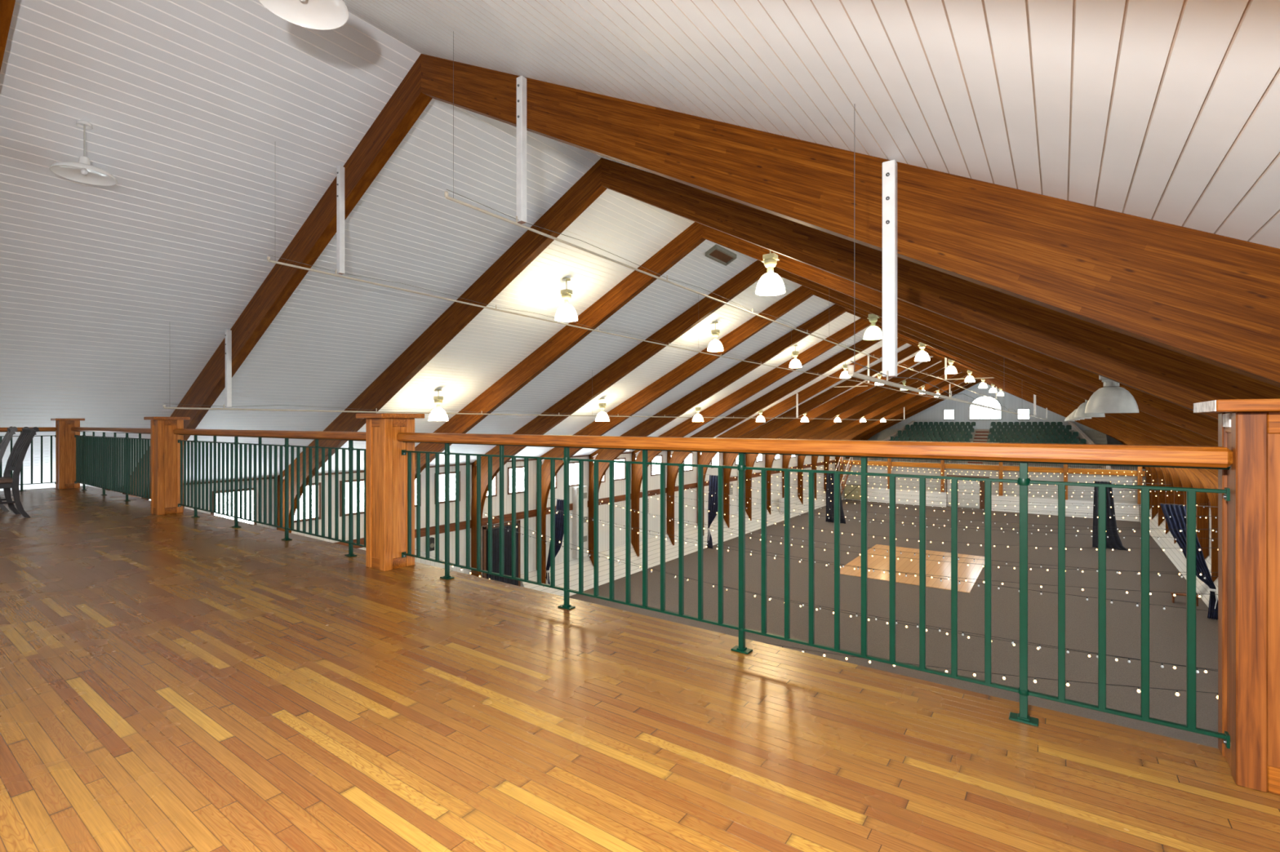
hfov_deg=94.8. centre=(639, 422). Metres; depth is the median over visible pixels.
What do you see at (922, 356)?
lamp
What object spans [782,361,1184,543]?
arch frame
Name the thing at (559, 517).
curtain
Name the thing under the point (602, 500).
string light
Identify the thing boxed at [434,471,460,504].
window
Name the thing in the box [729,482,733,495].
air vent
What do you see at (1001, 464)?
support post
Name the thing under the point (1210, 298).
arch frame
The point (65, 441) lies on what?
newel post
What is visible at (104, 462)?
steel railing
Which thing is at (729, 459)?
arch frame
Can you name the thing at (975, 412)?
window
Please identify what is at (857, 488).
metal gate
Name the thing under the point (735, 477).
string light
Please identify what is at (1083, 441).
seat
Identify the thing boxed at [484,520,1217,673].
string light
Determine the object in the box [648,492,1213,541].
string light
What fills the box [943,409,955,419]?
window
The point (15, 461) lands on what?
dining chair
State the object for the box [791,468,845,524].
curtain
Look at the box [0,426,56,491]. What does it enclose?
steel railing
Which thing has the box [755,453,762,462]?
window
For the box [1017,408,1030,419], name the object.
window
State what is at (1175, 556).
baseboard
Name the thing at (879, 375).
lamp
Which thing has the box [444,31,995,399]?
pipe
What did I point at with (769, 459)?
arch frame
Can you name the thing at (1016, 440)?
seat
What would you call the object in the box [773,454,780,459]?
window
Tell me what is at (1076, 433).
seat
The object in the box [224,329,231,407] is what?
board
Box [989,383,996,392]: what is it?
lamp
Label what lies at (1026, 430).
seat
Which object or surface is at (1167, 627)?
floor
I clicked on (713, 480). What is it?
curtain
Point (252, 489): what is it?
window
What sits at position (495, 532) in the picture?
curtain
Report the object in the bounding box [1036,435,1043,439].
seat
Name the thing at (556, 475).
window
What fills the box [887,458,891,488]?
support post
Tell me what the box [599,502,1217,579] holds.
string light
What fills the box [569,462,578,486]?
window
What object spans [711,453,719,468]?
window
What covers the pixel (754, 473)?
string light
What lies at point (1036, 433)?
seat
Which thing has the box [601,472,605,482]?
window
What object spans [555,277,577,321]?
lamp
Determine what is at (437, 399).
lamp
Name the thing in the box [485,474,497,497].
window
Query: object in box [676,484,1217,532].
string light
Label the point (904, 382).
lamp
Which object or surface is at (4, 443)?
dining chair
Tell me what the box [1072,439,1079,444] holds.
seat
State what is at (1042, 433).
seat
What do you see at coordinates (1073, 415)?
lamp
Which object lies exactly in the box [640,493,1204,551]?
string light
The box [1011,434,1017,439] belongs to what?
seat
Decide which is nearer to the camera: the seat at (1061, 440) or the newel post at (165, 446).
the newel post at (165, 446)
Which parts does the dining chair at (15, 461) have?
seat, rail, leg, leg, crest rail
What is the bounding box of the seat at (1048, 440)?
[1046,438,1051,443]
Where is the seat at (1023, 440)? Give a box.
[1019,438,1026,443]
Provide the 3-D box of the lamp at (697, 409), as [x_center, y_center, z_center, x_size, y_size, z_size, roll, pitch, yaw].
[2.810,-0.490,28.533,0.536,0.890,0.536,0,0,36]
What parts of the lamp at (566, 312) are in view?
lamp shade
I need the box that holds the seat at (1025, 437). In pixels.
[1023,435,1030,439]
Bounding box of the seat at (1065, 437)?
[1062,435,1069,444]
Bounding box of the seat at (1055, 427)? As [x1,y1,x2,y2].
[1052,425,1058,433]
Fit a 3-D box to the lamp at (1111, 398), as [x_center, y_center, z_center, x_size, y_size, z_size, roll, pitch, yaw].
[6.397,-0.618,7.990,0.576,0.975,0.576,0,0,36]
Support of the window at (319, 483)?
in the wall at (690, 477)
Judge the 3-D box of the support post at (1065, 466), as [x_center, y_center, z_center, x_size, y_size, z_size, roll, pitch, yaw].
[37.044,4.930,51.231,0.300,3.560,0.140,0,0,36]
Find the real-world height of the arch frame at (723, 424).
12.190 m
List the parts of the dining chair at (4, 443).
leg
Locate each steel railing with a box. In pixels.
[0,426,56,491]
[71,426,151,507]
[173,429,365,557]
[396,432,1232,748]
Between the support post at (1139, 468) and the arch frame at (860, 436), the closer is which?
the support post at (1139, 468)
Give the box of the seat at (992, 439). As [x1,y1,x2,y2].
[988,437,995,442]
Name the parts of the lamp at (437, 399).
lamp shade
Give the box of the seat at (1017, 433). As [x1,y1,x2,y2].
[1014,431,1020,435]
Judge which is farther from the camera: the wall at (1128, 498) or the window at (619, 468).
the wall at (1128, 498)
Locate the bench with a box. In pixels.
[1170,591,1199,606]
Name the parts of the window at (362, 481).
pane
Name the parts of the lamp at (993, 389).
lamp shade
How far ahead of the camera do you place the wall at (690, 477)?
27.63 m
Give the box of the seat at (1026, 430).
[1024,428,1031,432]
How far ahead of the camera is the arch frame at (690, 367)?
21.55 m
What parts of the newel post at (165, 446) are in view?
rail, rail, panel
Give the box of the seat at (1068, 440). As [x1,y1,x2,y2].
[1065,438,1071,443]
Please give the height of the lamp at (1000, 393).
1.170 m
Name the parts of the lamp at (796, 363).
lamp shade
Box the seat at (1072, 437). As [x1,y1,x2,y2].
[1070,435,1075,439]
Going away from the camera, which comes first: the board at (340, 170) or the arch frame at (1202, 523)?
the board at (340, 170)
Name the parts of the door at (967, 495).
frame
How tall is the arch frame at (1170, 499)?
12.190 m
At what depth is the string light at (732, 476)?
32.95 m
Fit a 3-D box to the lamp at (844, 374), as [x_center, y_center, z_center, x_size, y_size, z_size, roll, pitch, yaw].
[11.033,-2.890,31.648,0.536,0.970,0.536,0,0,36]
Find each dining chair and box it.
[0,426,17,511]
[0,426,39,517]
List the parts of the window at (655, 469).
pane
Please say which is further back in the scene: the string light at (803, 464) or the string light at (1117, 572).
the string light at (803, 464)
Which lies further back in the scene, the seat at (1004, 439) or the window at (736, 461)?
the seat at (1004, 439)
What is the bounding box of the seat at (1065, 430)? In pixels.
[1062,428,1069,432]
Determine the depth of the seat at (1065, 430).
57.64 m
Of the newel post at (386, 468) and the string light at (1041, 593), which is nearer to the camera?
the newel post at (386, 468)
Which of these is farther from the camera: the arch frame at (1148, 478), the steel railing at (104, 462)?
the arch frame at (1148, 478)
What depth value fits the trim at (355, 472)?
20.21 m
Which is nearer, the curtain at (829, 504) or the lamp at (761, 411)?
the lamp at (761, 411)
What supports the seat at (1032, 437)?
on the floor at (1096, 437)
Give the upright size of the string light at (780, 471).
0.843 m
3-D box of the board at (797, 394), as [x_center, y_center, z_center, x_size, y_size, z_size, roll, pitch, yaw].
[9.303,-1.009,34.833,0.088,1.442,0.080,0,0,36]
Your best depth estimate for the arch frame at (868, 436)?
64.33 m
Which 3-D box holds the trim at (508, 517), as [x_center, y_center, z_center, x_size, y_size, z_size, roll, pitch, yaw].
[1.119,4.130,35.149,0.035,0.320,68.500,0,0,36]
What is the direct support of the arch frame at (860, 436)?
attached to the ceiling
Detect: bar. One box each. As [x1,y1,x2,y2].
[834,385,867,387]
[946,377,993,380]
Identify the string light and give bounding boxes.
[415,549,1217,698]
[484,512,1217,673]
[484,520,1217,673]
[548,507,1217,612]
[549,509,1217,597]
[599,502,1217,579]
[601,500,1217,575]
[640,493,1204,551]
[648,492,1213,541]
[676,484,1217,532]
[676,486,1213,532]
[706,480,1206,518]
[706,480,1217,518]
[732,475,1204,507]
[734,476,1206,507]
[754,472,1186,497]
[780,471,1171,493]
[781,471,1177,492]
[794,466,1162,484]
[803,463,1162,482]
[821,461,1156,476]
[830,458,1149,474]
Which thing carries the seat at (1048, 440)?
on the floor at (1096, 437)
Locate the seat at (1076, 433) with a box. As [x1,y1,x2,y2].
[1072,431,1078,436]
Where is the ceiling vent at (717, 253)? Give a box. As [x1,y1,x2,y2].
[705,244,736,266]
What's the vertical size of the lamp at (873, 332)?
1.170 m
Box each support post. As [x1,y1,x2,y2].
[840,457,843,485]
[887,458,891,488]
[940,460,944,492]
[999,462,1003,496]
[1063,464,1067,499]
[1137,466,1142,504]
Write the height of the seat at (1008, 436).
0.850 m
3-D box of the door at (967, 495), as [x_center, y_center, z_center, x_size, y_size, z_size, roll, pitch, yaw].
[31.035,6.580,55.782,3.590,3.060,0.120,0,0,36]
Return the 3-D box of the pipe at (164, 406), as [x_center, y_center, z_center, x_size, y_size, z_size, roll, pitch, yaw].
[8.720,-0.982,34.020,0.042,1.556,58.499,0,0,36]
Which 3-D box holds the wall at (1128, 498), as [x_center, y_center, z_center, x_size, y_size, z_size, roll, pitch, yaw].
[31.506,6.040,55.624,25.680,4.140,0.150,0,0,36]
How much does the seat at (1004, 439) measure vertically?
0.850 m
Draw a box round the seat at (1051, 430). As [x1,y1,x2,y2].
[1049,428,1056,436]
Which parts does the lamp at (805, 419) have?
lamp shade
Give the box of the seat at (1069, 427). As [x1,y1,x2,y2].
[1065,425,1071,433]
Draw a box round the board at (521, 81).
[516,75,526,224]
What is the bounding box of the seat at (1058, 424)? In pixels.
[1056,422,1062,430]
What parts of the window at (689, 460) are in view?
pane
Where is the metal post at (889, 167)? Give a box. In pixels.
[882,160,897,377]
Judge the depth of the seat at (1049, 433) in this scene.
57.82 m
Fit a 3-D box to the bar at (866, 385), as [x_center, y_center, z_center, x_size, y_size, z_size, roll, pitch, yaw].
[11.813,-2.020,33.015,1.840,0.044,0.060,0,0,36]
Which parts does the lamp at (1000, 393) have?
lamp shade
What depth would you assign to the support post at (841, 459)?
62.38 m
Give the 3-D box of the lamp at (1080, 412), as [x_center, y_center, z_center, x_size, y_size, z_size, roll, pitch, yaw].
[10.649,-0.618,13.942,0.576,0.975,0.576,0,0,36]
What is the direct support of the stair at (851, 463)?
on the floor at (1167, 627)
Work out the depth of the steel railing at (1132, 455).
2.66 m
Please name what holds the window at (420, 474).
in the wall at (690, 477)
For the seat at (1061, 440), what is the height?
0.850 m
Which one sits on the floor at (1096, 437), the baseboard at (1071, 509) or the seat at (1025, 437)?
the seat at (1025, 437)
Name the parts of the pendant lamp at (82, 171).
lamp shade, rod, bulb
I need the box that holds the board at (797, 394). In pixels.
[795,393,798,417]
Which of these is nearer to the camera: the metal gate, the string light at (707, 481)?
the string light at (707, 481)
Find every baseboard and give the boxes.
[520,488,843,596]
[843,487,1139,521]
[1139,507,1217,607]
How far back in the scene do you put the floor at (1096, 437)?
57.30 m
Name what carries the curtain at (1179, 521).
on the floor at (1167, 627)
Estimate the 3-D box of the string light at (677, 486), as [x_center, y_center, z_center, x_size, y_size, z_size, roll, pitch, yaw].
[12.180,4.324,28.574,24.701,1.018,0.045,0,0,36]
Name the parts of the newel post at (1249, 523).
rail, rail, panel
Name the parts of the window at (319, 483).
pane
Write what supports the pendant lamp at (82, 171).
hanging from the ceiling
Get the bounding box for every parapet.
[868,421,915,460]
[1067,421,1109,469]
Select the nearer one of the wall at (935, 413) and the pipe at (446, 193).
the pipe at (446, 193)
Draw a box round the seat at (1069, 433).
[1065,431,1071,440]
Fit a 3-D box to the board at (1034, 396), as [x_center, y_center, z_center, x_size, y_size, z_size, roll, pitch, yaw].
[18.806,-1.099,28.044,0.088,1.542,0.080,0,0,36]
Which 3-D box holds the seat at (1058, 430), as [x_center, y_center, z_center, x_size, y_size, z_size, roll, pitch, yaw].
[41.196,0.985,57.811,0.487,0.850,0.494,0,0,36]
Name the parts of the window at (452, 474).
pane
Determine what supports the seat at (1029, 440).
on the floor at (1096, 437)
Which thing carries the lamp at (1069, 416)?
hanging from the ceiling
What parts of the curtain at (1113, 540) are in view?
curtain rod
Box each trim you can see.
[105,450,664,490]
[334,460,835,548]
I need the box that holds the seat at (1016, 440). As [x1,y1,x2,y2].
[1013,438,1019,442]
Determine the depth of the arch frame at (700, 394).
25.03 m
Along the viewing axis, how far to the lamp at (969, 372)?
34.54 m
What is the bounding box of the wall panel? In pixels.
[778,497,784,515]
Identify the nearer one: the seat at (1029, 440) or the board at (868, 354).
the board at (868, 354)
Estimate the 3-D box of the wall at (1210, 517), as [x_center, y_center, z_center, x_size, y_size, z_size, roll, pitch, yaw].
[25.171,4.950,24.540,0.150,6.720,79.200,0,0,36]
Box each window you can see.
[210,488,257,524]
[293,482,320,522]
[339,479,364,516]
[414,474,421,506]
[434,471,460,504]
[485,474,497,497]
[507,466,524,494]
[555,475,556,488]
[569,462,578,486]
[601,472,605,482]
[613,457,625,480]
[650,454,662,475]
[683,452,693,471]
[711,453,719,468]
[734,455,738,465]
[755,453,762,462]
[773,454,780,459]
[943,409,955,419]
[968,395,1001,419]
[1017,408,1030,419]
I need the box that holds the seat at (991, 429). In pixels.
[988,427,994,434]
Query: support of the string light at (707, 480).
hanging from the arch frame at (705, 458)
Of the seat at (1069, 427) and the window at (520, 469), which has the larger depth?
the seat at (1069, 427)
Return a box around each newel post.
[50,418,84,488]
[143,417,190,515]
[355,413,424,571]
[1193,399,1279,795]
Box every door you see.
[482,520,520,586]
[946,475,989,509]
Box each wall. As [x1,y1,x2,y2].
[110,450,852,577]
[840,459,1146,519]
[866,382,1123,444]
[1195,507,1211,556]
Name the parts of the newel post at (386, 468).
rail, panel, rail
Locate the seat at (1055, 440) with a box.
[1053,438,1058,443]
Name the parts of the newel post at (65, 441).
rail, panel, rail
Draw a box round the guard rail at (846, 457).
[845,457,1133,471]
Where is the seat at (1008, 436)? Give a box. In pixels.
[1005,434,1011,439]
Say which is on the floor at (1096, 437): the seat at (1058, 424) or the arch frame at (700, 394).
the seat at (1058, 424)
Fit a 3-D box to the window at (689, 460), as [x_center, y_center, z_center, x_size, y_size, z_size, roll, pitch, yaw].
[3.110,2.535,37.918,0.055,1.190,1.155,0,0,36]
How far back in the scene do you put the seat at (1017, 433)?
59.34 m
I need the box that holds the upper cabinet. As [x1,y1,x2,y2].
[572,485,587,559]
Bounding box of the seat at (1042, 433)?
[1039,431,1045,435]
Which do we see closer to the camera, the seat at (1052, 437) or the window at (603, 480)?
the window at (603, 480)
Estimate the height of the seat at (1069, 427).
0.850 m
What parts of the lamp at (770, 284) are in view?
lamp shade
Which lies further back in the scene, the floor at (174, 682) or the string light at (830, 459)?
the string light at (830, 459)
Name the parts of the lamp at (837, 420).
lamp shade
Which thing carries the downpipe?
attached to the wall at (690, 477)
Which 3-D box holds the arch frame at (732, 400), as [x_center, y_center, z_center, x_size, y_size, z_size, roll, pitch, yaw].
[9.989,1.345,25.506,25.640,12.190,0.170,0,0,36]
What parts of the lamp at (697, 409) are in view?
lamp shade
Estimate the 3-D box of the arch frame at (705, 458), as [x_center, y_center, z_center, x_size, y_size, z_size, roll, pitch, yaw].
[14.241,1.345,31.459,25.640,12.190,0.170,0,0,36]
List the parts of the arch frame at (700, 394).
haunch post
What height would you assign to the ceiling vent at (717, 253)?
0.255 m
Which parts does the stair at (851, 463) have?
handrail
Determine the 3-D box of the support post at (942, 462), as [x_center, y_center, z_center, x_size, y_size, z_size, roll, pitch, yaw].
[29.208,4.930,56.829,0.300,3.560,0.140,0,0,36]
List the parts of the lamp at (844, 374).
lamp shade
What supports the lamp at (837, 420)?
hanging from the ceiling
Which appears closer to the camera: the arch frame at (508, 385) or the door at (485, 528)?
the arch frame at (508, 385)
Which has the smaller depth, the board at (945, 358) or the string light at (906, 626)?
the string light at (906, 626)
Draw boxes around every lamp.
[48,120,117,186]
[257,0,348,30]
[428,389,448,421]
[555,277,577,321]
[595,398,608,421]
[692,407,703,422]
[707,321,723,351]
[755,250,785,296]
[755,409,764,422]
[789,345,801,368]
[800,413,808,422]
[834,414,840,422]
[840,361,850,377]
[862,314,882,340]
[875,373,884,385]
[900,380,906,390]
[914,342,929,361]
[944,359,957,373]
[964,369,974,382]
[978,378,987,388]
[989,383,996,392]
[997,388,1004,395]
[1068,412,1084,419]
[1070,408,1091,418]
[1074,400,1105,417]
[1084,375,1138,413]
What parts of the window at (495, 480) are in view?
pane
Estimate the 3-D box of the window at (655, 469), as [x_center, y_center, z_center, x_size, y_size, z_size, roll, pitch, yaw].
[0.983,2.535,34.942,0.055,1.190,1.155,0,0,36]
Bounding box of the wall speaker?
[429,537,434,551]
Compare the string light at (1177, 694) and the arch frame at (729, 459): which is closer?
the string light at (1177, 694)
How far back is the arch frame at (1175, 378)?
8.13 m
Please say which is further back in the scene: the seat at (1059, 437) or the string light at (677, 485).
the seat at (1059, 437)
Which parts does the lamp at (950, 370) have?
lamp shade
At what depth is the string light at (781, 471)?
37.09 m
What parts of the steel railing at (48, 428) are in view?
post, rail, handrail, rail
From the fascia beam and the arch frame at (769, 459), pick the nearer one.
the arch frame at (769, 459)
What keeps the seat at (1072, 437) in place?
on the floor at (1096, 437)
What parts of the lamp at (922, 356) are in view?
lamp shade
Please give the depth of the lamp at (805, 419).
40.28 m
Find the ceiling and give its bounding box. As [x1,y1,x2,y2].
[0,0,1279,491]
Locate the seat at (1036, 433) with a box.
[1033,431,1039,435]
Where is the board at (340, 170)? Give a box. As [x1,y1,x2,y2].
[336,165,344,275]
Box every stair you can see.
[835,457,853,496]
[967,429,989,464]
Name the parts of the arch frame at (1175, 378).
haunch post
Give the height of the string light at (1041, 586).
0.970 m
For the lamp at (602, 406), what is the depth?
22.45 m
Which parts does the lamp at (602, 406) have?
lamp shade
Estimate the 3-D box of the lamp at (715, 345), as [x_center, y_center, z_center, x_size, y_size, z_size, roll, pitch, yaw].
[2.529,-2.890,19.744,0.536,0.970,0.536,0,0,36]
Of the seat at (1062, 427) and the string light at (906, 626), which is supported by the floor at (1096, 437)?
the seat at (1062, 427)
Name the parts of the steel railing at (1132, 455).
post, foot plate, post, foot plate, post, foot plate, handrail, rail, rail, post, foot plate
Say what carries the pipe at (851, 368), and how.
hanging from the ceiling
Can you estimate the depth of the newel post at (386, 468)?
4.72 m
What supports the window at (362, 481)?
in the wall at (690, 477)
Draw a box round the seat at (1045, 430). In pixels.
[1043,428,1049,436]
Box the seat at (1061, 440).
[1058,438,1065,443]
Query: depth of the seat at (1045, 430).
58.54 m
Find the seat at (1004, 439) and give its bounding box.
[1000,437,1007,442]
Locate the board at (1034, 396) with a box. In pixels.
[1033,394,1035,415]
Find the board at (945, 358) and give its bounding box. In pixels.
[944,357,946,380]
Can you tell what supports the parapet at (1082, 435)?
on the floor at (1096, 437)
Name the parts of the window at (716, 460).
pane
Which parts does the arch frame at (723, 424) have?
haunch post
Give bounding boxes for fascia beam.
[843,460,1145,476]
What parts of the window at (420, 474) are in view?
pane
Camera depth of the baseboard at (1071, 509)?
53.23 m
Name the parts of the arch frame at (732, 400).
haunch post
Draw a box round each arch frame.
[0,0,15,71]
[122,53,1279,500]
[276,158,1279,533]
[414,222,1217,480]
[471,260,1217,577]
[536,285,1200,586]
[588,303,1182,565]
[631,318,1217,556]
[666,328,1217,545]
[697,337,1217,536]
[723,345,1217,582]
[745,353,1208,559]
[764,356,1192,515]
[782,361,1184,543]
[797,365,1173,534]
[811,368,1165,526]
[823,372,1158,519]
[835,374,1151,509]
[846,378,1145,469]
[860,379,1125,444]
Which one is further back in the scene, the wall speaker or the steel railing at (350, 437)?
the wall speaker
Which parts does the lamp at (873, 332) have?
lamp shade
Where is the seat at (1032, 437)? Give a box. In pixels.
[1030,435,1036,439]
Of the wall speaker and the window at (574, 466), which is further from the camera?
the window at (574, 466)
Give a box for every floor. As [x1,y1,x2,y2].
[0,485,1279,851]
[569,499,1218,748]
[843,429,1145,471]
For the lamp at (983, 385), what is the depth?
40.49 m
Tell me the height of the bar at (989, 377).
0.044 m
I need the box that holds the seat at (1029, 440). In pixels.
[1026,438,1031,443]
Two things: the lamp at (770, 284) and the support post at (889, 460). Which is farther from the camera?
the support post at (889, 460)
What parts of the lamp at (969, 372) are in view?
lamp shade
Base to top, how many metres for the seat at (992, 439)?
0.850 m
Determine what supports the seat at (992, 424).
on the floor at (1096, 437)
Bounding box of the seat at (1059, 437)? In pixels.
[1057,435,1062,439]
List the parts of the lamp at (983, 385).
lamp shade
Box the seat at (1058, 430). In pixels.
[1056,428,1062,432]
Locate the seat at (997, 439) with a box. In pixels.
[995,437,1000,442]
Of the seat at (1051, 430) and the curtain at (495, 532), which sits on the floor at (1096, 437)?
the seat at (1051, 430)
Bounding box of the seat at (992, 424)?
[990,422,995,428]
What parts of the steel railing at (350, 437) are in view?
post, post, handrail, rail, rail, post, foot plate, post, foot plate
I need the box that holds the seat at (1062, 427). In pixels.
[1058,425,1065,433]
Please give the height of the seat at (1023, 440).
0.850 m
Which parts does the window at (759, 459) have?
pane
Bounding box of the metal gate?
[844,484,861,501]
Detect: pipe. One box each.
[163,403,902,420]
[266,254,948,399]
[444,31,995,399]
[847,103,1045,419]
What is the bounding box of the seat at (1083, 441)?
[1079,439,1085,444]
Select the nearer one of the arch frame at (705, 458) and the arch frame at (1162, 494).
the arch frame at (705, 458)
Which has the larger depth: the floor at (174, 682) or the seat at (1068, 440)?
the seat at (1068, 440)
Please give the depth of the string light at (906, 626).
14.47 m
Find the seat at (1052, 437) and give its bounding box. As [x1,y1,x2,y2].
[1050,435,1056,439]
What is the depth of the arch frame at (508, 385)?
13.11 m
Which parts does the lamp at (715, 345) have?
lamp shade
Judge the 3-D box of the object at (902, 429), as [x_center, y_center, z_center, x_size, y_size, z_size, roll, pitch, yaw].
[27.812,2.165,65.274,10.132,4.690,0.268,0,0,-38]
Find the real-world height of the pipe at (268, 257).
1.740 m
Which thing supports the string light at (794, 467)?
hanging from the arch frame at (1178, 500)
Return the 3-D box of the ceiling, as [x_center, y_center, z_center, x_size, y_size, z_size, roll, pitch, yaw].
[14.749,-1.540,32.170,26.680,6.820,79.500,0,0,36]
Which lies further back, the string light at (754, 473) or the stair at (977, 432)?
the stair at (977, 432)
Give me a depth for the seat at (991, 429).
61.28 m
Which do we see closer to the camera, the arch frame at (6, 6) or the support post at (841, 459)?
the arch frame at (6, 6)
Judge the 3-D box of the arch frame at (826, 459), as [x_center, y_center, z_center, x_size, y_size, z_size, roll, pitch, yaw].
[29.125,1.345,52.291,25.640,12.190,0.170,0,0,36]
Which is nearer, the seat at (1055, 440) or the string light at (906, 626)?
the string light at (906, 626)
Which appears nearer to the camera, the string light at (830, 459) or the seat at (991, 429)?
the string light at (830, 459)
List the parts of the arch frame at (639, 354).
haunch post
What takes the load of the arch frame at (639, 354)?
attached to the ceiling
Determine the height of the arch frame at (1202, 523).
12.190 m
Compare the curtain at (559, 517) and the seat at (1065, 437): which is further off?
the seat at (1065, 437)
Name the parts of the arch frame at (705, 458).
haunch post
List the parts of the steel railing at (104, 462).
post, post, handrail, rail, rail, post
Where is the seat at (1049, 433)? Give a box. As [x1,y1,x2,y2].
[1045,431,1052,435]
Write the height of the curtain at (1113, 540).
4.309 m
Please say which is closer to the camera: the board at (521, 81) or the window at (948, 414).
the board at (521, 81)
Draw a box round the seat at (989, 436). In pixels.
[986,434,993,441]
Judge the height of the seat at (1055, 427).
0.850 m
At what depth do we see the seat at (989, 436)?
60.06 m
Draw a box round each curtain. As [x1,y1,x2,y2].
[486,524,518,586]
[546,497,564,584]
[702,474,718,548]
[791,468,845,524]
[1092,480,1171,551]
[1160,503,1217,619]
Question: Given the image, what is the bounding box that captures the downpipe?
[737,465,738,511]
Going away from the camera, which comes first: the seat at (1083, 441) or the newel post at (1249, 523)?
the newel post at (1249, 523)
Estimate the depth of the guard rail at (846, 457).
55.08 m
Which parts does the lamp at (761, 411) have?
lamp shade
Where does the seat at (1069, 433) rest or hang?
on the floor at (1096, 437)
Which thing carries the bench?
on the floor at (1167, 627)
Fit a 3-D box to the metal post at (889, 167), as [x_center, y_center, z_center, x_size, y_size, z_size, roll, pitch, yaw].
[1.793,-1.099,4.229,0.088,1.542,0.093,0,0,36]
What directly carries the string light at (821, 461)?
hanging from the arch frame at (1162, 494)
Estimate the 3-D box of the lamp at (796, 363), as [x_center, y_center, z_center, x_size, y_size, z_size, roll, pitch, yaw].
[6.781,-2.890,25.696,0.536,0.970,0.536,0,0,36]
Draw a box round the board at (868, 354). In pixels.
[867,354,869,382]
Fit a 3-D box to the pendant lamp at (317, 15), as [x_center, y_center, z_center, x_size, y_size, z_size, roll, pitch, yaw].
[-2.301,-3.180,4.004,0.576,0.640,0.576,0,0,36]
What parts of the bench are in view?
leg, seat, leg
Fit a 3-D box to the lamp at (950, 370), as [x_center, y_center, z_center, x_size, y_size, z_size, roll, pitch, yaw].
[15.159,-2.975,28.701,0.536,1.170,0.536,0,0,36]

